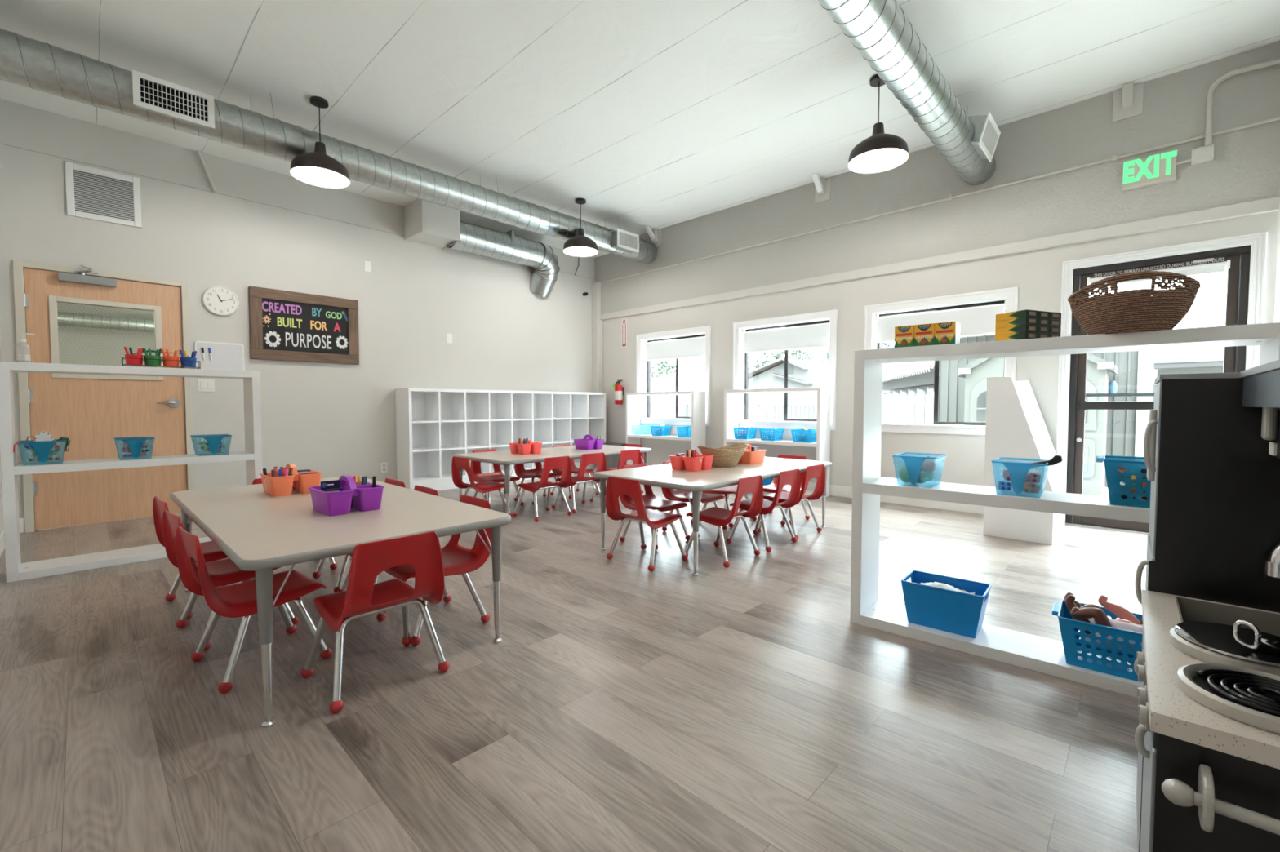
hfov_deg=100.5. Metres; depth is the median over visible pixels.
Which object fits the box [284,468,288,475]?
marker
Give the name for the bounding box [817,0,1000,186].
spiral duct
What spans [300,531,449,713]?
chair
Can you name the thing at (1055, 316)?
box
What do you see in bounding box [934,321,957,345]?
box
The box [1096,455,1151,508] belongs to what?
storage basket
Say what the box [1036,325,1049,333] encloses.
box
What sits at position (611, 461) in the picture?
storage box
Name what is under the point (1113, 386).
wall lamp
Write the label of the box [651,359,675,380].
leafy tree
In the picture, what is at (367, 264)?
wall plate
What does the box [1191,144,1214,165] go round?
junction box
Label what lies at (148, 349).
marker
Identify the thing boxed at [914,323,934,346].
box
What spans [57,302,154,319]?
ceiling
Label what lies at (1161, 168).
exit sign
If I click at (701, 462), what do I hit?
caddy
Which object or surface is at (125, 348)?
marker
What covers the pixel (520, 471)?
chair
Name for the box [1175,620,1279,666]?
lid
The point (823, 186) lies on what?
bracket
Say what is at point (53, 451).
toy pieces
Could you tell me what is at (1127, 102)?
bracket
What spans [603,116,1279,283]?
conduit
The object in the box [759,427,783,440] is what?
storage basket
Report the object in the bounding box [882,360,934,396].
tiled eave
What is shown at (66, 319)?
spiral duct
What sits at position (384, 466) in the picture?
electrical outlet
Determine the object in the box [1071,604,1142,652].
baby doll
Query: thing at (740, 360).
window
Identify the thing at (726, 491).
chair
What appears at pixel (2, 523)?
wall
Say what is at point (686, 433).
storage basket
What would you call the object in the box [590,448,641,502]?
chair
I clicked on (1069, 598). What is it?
baby doll
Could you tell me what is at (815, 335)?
roller blind
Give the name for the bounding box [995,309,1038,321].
box
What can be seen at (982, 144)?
register
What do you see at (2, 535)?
baseboard
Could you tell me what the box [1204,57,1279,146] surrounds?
conduit
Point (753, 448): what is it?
box
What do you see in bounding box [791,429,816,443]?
storage basket
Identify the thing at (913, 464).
storage basket
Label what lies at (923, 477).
lettuce
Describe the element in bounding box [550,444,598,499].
chair
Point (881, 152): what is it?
pendant lamp
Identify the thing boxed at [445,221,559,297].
duct
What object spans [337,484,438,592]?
chair
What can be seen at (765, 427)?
toy pieces
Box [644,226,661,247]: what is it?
bracket
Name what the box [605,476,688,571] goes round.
chair
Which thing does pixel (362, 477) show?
marker
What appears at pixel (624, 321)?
sign
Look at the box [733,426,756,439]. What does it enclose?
storage basket
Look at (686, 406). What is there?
metal railing
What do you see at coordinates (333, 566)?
chair
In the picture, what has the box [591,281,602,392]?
column
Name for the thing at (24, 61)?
spiral duct
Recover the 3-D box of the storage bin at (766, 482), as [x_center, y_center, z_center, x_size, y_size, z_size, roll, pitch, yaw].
[1.445,0.620,6.128,0.330,0.170,0.210,2,3,43]
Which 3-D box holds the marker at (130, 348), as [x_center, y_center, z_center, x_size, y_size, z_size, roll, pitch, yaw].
[-3.202,-0.443,3.353,0.034,0.107,0.014,1,2,18]
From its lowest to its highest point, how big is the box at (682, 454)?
0.104 m
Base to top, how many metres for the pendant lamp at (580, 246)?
0.604 m
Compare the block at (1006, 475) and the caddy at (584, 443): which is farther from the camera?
the caddy at (584, 443)
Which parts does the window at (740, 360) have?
sill, frame, sash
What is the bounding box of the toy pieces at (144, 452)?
[120,437,149,457]
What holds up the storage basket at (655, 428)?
on the open shelf at (698, 398)
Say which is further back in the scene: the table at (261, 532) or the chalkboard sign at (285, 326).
the chalkboard sign at (285, 326)
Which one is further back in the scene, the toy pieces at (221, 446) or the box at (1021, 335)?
the toy pieces at (221, 446)
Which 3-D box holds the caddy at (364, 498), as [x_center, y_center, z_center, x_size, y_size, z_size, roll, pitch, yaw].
[-1.279,0.289,2.321,0.236,0.151,0.236,2,3,41]
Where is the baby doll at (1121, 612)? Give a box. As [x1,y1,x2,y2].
[1097,595,1142,626]
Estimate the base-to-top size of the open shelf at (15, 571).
1.218 m
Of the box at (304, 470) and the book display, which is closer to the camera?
the box at (304, 470)
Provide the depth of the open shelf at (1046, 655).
2.12 m
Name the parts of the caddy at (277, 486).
handle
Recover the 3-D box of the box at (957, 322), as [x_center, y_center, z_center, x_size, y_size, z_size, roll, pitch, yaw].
[1.264,-0.375,2.187,0.075,0.092,0.029,2,3,41]
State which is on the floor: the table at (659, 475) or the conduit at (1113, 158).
the table at (659, 475)
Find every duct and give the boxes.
[0,28,657,263]
[57,311,154,333]
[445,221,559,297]
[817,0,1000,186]
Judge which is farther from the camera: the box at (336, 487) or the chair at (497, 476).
the chair at (497, 476)
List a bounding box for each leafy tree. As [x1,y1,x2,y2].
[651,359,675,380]
[748,362,761,370]
[751,348,817,370]
[820,342,894,364]
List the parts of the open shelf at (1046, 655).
panel, panel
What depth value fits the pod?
2.28 m
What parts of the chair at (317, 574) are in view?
leg, leg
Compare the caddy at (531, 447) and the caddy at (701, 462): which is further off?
the caddy at (531, 447)
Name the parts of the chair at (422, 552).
leg, leg, leg, leg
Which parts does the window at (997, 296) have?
sill, frame, casing, sash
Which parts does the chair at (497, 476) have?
leg, leg, leg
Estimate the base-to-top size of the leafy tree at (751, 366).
4.851 m
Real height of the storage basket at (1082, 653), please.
0.170 m
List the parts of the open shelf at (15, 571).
panel, panel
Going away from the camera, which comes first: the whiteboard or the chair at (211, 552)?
the chair at (211, 552)
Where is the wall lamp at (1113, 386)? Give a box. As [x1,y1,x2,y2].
[1108,380,1117,393]
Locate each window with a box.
[636,325,711,426]
[732,309,837,430]
[863,286,1017,435]
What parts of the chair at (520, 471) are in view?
leg, leg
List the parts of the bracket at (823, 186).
post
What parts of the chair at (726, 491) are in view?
leg, leg, leg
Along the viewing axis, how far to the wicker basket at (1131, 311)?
1.72 m
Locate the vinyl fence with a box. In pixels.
[881,387,933,423]
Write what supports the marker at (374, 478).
in the caddy at (364, 498)
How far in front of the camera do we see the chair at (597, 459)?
4.94 m
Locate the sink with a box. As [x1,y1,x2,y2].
[1174,596,1279,635]
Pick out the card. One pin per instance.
(43, 436)
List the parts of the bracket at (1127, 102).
post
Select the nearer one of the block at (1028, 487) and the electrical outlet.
the block at (1028, 487)
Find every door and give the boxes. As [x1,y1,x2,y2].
[12,259,194,533]
[1056,231,1266,534]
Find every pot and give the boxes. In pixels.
[124,354,142,364]
[143,355,161,365]
[162,356,179,366]
[179,357,196,367]
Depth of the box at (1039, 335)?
1.99 m
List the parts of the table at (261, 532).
leg, leg, leg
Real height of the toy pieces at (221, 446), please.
0.086 m
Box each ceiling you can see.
[0,0,1279,257]
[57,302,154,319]
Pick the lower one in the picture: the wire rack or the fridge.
the fridge
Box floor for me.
[0,471,1147,851]
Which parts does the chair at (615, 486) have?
leg, leg, leg, leg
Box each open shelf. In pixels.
[0,361,262,582]
[626,391,706,464]
[724,387,831,499]
[849,322,1279,697]
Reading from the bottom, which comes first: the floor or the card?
the floor
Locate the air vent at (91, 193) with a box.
[64,161,142,228]
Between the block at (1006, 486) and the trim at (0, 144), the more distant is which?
the trim at (0, 144)
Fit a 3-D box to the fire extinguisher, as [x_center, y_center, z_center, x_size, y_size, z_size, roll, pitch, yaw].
[-0.324,-0.498,7.870,0.170,0.362,0.128,0,2,-7]
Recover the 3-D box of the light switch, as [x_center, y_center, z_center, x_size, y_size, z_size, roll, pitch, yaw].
[-3.961,-0.371,4.858,0.011,0.115,0.118,2,3,43]
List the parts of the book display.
panel, panel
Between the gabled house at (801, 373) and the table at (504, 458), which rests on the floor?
the table at (504, 458)
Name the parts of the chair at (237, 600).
leg, leg, leg, leg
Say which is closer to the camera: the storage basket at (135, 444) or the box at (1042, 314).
the box at (1042, 314)
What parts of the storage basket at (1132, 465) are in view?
handle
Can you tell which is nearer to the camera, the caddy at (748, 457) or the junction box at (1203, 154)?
the junction box at (1203, 154)
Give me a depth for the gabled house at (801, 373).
23.62 m
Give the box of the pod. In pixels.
[922,471,934,480]
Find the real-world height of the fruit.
0.071 m
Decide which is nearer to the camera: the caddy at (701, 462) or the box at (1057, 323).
the box at (1057, 323)
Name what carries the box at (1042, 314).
on the box at (1042, 322)
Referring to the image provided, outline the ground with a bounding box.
[1082,487,1108,496]
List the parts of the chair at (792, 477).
leg, leg, leg, leg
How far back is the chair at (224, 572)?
2.27 m
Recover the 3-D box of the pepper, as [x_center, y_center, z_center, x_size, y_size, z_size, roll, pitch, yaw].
[1.158,0.207,2.308,0.059,0.082,0.060,2,3,43]
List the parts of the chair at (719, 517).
leg, leg, leg, leg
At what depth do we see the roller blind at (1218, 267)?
3.86 m
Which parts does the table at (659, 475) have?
leg, leg, leg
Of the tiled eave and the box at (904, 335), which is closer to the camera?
the box at (904, 335)
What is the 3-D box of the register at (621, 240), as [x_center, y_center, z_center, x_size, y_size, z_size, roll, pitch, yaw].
[-0.200,-2.362,6.824,0.148,0.225,0.390,2,3,43]
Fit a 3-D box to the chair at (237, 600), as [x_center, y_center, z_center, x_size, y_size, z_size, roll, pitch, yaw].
[-1.467,0.631,2.025,0.399,0.540,0.398,2,3,38]
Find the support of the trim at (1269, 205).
attached to the wall at (1245, 167)
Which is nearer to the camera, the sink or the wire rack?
the sink
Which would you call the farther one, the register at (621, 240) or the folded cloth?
the register at (621, 240)
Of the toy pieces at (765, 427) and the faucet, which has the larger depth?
the toy pieces at (765, 427)
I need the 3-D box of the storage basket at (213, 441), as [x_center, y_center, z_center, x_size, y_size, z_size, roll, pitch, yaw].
[-2.966,0.131,3.683,0.209,0.133,0.203,2,3,43]
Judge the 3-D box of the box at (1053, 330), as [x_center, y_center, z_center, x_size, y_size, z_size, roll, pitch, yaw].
[1.550,-0.364,2.065,0.066,0.026,0.116,-1,2,-21]
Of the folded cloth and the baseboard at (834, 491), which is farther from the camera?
the baseboard at (834, 491)
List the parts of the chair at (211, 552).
leg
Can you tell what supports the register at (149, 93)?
attached to the spiral duct at (24, 61)
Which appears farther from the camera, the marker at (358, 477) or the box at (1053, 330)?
the marker at (358, 477)
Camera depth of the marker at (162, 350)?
3.45 m
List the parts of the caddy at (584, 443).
handle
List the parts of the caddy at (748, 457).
handle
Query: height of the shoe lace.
0.083 m
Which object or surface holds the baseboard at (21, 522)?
attached to the wall at (331, 420)
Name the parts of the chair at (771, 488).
leg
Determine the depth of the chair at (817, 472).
4.04 m
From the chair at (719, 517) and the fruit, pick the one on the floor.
the chair at (719, 517)
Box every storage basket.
[17,439,66,462]
[113,436,155,458]
[190,434,231,453]
[650,425,671,435]
[676,426,691,437]
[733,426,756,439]
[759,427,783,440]
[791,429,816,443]
[892,452,946,484]
[991,457,1048,494]
[1052,600,1142,681]
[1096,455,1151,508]
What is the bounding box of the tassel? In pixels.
[57,436,70,452]
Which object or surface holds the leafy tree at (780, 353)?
on the ground
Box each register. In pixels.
[132,70,214,128]
[610,228,639,253]
[968,111,1000,162]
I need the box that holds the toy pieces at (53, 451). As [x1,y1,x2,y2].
[23,441,62,461]
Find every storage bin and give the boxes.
[762,477,773,485]
[901,570,991,638]
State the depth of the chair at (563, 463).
4.63 m
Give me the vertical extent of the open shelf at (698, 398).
1.157 m
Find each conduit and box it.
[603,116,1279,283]
[1176,158,1191,165]
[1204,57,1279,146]
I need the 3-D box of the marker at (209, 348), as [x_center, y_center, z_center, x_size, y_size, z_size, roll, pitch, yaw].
[-3.925,-0.656,4.860,0.017,0.111,0.024,2,3,43]
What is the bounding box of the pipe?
[196,150,216,191]
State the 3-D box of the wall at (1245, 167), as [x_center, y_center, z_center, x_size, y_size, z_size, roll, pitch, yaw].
[1.854,-1.004,6.029,7.200,3.500,0.230,2,3,43]
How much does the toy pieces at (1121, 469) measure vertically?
0.132 m
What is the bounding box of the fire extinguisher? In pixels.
[612,380,623,404]
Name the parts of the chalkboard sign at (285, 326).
frame rail, frame rail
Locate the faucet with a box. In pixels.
[1264,542,1279,577]
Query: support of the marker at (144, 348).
in the pot at (150, 362)
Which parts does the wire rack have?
wire frame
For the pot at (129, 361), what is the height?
0.062 m
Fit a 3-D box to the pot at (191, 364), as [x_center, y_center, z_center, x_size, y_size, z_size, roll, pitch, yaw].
[-3.008,-0.424,3.544,0.087,0.062,0.087,2,3,43]
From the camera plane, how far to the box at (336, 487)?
2.27 m
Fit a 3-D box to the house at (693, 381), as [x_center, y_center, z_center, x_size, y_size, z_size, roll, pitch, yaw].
[1.824,-2.028,37.641,14.800,3.200,7.200,2,3,43]
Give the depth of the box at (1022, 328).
1.98 m
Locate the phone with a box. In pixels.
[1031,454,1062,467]
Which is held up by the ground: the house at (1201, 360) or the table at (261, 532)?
the house at (1201, 360)
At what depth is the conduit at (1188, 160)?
3.84 m
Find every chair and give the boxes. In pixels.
[152,496,251,619]
[162,509,298,651]
[175,525,332,693]
[252,478,337,569]
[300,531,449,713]
[312,478,405,592]
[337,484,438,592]
[376,494,491,645]
[451,456,512,516]
[470,448,524,508]
[512,456,572,522]
[514,462,563,505]
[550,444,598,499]
[551,452,606,513]
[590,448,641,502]
[597,444,644,493]
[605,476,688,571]
[619,463,690,550]
[661,460,727,537]
[684,475,763,568]
[702,485,757,528]
[725,468,800,551]
[749,454,809,525]
[757,463,825,540]
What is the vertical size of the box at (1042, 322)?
0.026 m
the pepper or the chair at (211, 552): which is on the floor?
the chair at (211, 552)
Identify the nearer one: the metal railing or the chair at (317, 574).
the chair at (317, 574)
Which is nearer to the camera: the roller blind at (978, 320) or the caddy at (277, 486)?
the caddy at (277, 486)
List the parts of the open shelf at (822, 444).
panel, panel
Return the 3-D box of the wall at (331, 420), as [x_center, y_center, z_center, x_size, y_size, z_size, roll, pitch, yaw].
[-2.808,-1.013,6.201,0.200,3.500,6.400,2,3,43]
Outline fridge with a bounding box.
[1143,372,1279,613]
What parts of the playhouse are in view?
panel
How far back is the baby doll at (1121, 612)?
1.95 m
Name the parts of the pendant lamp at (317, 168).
cord, lamp shade, bulb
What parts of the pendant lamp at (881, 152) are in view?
bulb, lamp shade, cord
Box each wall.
[0,98,595,520]
[0,335,4,533]
[57,325,155,367]
[595,41,1279,487]
[650,382,1155,420]
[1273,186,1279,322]
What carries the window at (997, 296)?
in the wall at (1245, 167)
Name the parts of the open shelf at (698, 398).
panel, panel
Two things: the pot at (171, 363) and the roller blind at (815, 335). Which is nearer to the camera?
the pot at (171, 363)
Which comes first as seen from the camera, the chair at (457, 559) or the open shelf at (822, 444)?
the chair at (457, 559)
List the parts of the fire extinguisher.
label panel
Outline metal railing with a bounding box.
[684,404,817,420]
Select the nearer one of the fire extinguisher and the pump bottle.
the pump bottle
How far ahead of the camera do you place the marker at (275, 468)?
2.70 m
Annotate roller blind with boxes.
[644,336,705,360]
[742,322,829,353]
[875,298,1006,342]
[1087,259,1230,284]
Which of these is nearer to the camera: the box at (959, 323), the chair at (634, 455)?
the box at (959, 323)
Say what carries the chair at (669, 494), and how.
on the floor
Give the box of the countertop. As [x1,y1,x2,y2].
[1141,589,1279,769]
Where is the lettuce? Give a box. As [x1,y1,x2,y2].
[916,468,928,483]
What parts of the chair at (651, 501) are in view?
leg, leg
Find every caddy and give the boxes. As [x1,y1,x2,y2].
[259,463,322,497]
[308,475,384,515]
[508,440,542,454]
[573,434,604,449]
[669,452,714,471]
[737,443,766,464]
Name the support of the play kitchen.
on the floor
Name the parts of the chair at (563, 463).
leg, leg, leg, leg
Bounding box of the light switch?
[197,378,214,391]
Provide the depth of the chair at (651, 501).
3.82 m
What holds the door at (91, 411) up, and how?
in the wall at (331, 420)
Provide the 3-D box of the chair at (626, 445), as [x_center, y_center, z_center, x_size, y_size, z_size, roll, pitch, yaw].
[-0.205,0.480,5.908,0.399,0.540,0.398,2,3,43]
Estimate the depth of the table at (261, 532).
2.06 m
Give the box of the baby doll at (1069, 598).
[1064,592,1121,653]
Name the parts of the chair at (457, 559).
leg, leg, leg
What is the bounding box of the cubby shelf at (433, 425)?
[395,387,605,490]
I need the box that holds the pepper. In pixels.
[898,465,910,483]
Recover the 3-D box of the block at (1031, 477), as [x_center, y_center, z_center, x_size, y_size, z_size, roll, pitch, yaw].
[1.477,0.196,2.004,0.040,0.043,0.052,1,2,15]
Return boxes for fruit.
[920,456,936,472]
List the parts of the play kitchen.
door handle, sink door, stove knob, stove knob, door handle, door handle, stove knob, stove knob, oven door, freezer door, control panel, panel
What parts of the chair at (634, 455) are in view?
leg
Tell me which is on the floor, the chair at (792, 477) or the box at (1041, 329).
the chair at (792, 477)
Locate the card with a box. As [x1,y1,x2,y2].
[33,431,54,441]
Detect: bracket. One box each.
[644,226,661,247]
[811,173,831,204]
[1112,82,1143,122]
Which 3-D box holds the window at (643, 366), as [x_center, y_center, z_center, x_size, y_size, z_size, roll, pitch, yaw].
[0.494,-0.660,7.334,1.300,1.284,0.230,2,3,43]
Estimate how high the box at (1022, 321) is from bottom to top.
0.026 m
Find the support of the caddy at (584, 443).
on the table at (504, 458)
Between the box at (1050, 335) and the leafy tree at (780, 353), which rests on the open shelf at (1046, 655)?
the box at (1050, 335)
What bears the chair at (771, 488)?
on the floor
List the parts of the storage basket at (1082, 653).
handle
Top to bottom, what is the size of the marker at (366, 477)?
0.126 m
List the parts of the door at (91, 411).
closer arm, lite frame, handle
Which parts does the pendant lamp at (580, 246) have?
lamp shade, cord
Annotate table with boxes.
[170,475,511,727]
[453,444,651,514]
[594,457,831,576]
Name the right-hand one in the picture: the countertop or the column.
the countertop
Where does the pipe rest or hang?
attached to the wall at (331, 420)
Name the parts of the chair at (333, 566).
leg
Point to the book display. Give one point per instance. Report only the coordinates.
(1015, 427)
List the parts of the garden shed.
corner post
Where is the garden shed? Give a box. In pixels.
[937,295,1154,487]
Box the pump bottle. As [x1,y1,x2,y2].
[16,332,34,360]
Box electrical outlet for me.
[380,462,387,472]
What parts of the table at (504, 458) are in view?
leg, leg, leg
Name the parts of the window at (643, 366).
sill, frame, sash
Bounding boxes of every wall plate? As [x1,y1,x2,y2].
[364,260,371,272]
[446,333,452,343]
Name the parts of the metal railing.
rail post, rail post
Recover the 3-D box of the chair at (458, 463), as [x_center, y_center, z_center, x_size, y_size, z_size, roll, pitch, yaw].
[-1.387,0.529,4.657,0.399,0.540,0.398,2,3,43]
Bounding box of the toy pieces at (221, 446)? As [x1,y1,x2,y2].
[198,440,225,453]
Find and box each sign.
[248,286,359,364]
[622,318,626,347]
[1121,150,1177,191]
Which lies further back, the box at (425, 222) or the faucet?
the box at (425, 222)
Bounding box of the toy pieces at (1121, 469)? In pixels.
[1118,467,1147,500]
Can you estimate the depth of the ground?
6.37 m
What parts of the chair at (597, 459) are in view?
leg, leg, leg, leg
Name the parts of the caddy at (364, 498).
handle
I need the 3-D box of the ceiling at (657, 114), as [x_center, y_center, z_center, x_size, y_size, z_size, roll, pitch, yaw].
[-0.306,-2.573,3.763,7.300,0.290,6.400,2,3,43]
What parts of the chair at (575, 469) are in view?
leg, leg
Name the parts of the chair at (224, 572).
leg, leg, leg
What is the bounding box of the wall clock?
[202,286,239,315]
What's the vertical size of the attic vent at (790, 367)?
0.380 m
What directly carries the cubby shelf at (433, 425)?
on the floor
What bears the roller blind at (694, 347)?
attached to the window at (643, 366)
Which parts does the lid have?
lid handle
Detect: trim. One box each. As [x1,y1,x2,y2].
[0,143,595,279]
[600,196,1279,319]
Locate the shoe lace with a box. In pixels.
[13,435,35,452]
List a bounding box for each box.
[293,469,310,489]
[298,472,315,475]
[320,480,342,492]
[404,198,462,249]
[603,442,626,467]
[675,453,684,456]
[751,446,758,451]
[894,324,914,347]
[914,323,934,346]
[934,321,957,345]
[956,322,959,343]
[958,323,959,343]
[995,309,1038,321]
[995,316,1038,328]
[995,324,1037,335]
[995,332,1037,341]
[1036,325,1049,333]
[1037,311,1049,319]
[1037,318,1049,326]
[1037,333,1048,338]
[1048,326,1061,334]
[1048,333,1060,337]
[1049,311,1061,319]
[1049,319,1061,327]
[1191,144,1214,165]
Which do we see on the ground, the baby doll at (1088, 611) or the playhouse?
the playhouse
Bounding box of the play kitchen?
[1133,360,1279,851]
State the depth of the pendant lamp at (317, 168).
4.23 m
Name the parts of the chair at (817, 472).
leg, leg, leg, leg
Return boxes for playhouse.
[957,353,1117,495]
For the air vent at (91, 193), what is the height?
0.415 m
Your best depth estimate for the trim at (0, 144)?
4.75 m
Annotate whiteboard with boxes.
[194,341,244,371]
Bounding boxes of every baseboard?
[0,528,4,556]
[18,481,384,533]
[647,465,983,514]
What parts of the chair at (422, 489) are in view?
leg, leg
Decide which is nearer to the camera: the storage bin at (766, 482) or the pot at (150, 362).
the pot at (150, 362)
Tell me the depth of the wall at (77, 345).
15.56 m
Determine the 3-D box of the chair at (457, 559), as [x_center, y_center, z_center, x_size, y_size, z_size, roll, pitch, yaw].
[-0.925,0.617,2.416,0.399,0.540,0.398,2,3,43]
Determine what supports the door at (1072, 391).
in the wall at (1245, 167)
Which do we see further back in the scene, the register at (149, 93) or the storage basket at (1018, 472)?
the register at (149, 93)
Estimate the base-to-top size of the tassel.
0.091 m
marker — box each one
[124,346,128,354]
[128,347,133,354]
[142,347,147,355]
[147,348,151,355]
[161,349,166,356]
[201,347,204,359]
[208,347,212,360]
[262,468,267,492]
[271,469,275,477]
[273,467,277,476]
[278,469,282,476]
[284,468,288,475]
[288,467,293,475]
[356,475,360,485]
[361,476,364,484]
[364,475,367,484]
[372,475,376,488]
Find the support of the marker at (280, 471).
in the caddy at (277, 486)
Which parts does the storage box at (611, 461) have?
lid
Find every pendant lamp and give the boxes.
[289,96,350,188]
[563,198,598,257]
[848,74,908,173]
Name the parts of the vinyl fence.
panel, panel, panel, panel, panel, panel, panel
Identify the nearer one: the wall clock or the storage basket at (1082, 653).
the storage basket at (1082, 653)
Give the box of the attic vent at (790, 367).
[787,364,793,373]
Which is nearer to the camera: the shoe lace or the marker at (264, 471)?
the marker at (264, 471)
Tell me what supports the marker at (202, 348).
attached to the whiteboard
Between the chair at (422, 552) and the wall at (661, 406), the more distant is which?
the wall at (661, 406)
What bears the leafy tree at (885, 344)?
on the ground
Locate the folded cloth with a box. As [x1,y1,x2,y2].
[920,582,975,595]
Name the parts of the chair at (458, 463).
leg, leg, leg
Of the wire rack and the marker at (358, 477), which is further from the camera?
the wire rack
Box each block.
[998,481,1011,490]
[1003,470,1010,480]
[1022,482,1040,493]
[1025,472,1040,483]
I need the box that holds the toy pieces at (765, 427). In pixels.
[764,426,779,439]
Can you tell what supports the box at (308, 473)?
in the caddy at (277, 486)
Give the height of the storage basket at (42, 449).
0.135 m
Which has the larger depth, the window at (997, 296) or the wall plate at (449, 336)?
the wall plate at (449, 336)
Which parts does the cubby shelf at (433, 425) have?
panel, panel, panel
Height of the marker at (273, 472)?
0.123 m
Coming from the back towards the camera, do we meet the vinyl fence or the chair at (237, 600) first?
the vinyl fence
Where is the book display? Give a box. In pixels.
[982,377,1066,544]
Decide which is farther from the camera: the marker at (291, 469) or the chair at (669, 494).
the chair at (669, 494)
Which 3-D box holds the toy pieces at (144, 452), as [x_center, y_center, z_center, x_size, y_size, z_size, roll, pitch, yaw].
[-3.229,0.140,3.400,0.152,0.121,0.134,2,3,43]
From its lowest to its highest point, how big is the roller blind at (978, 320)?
0.297 m
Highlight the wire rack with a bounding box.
[121,350,200,368]
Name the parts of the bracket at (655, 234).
post, plate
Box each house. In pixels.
[651,370,750,391]
[748,357,922,389]
[1153,304,1226,378]
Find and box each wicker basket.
[697,443,747,467]
[1067,271,1200,334]
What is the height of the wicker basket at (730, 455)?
0.165 m
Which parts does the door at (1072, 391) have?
pull rail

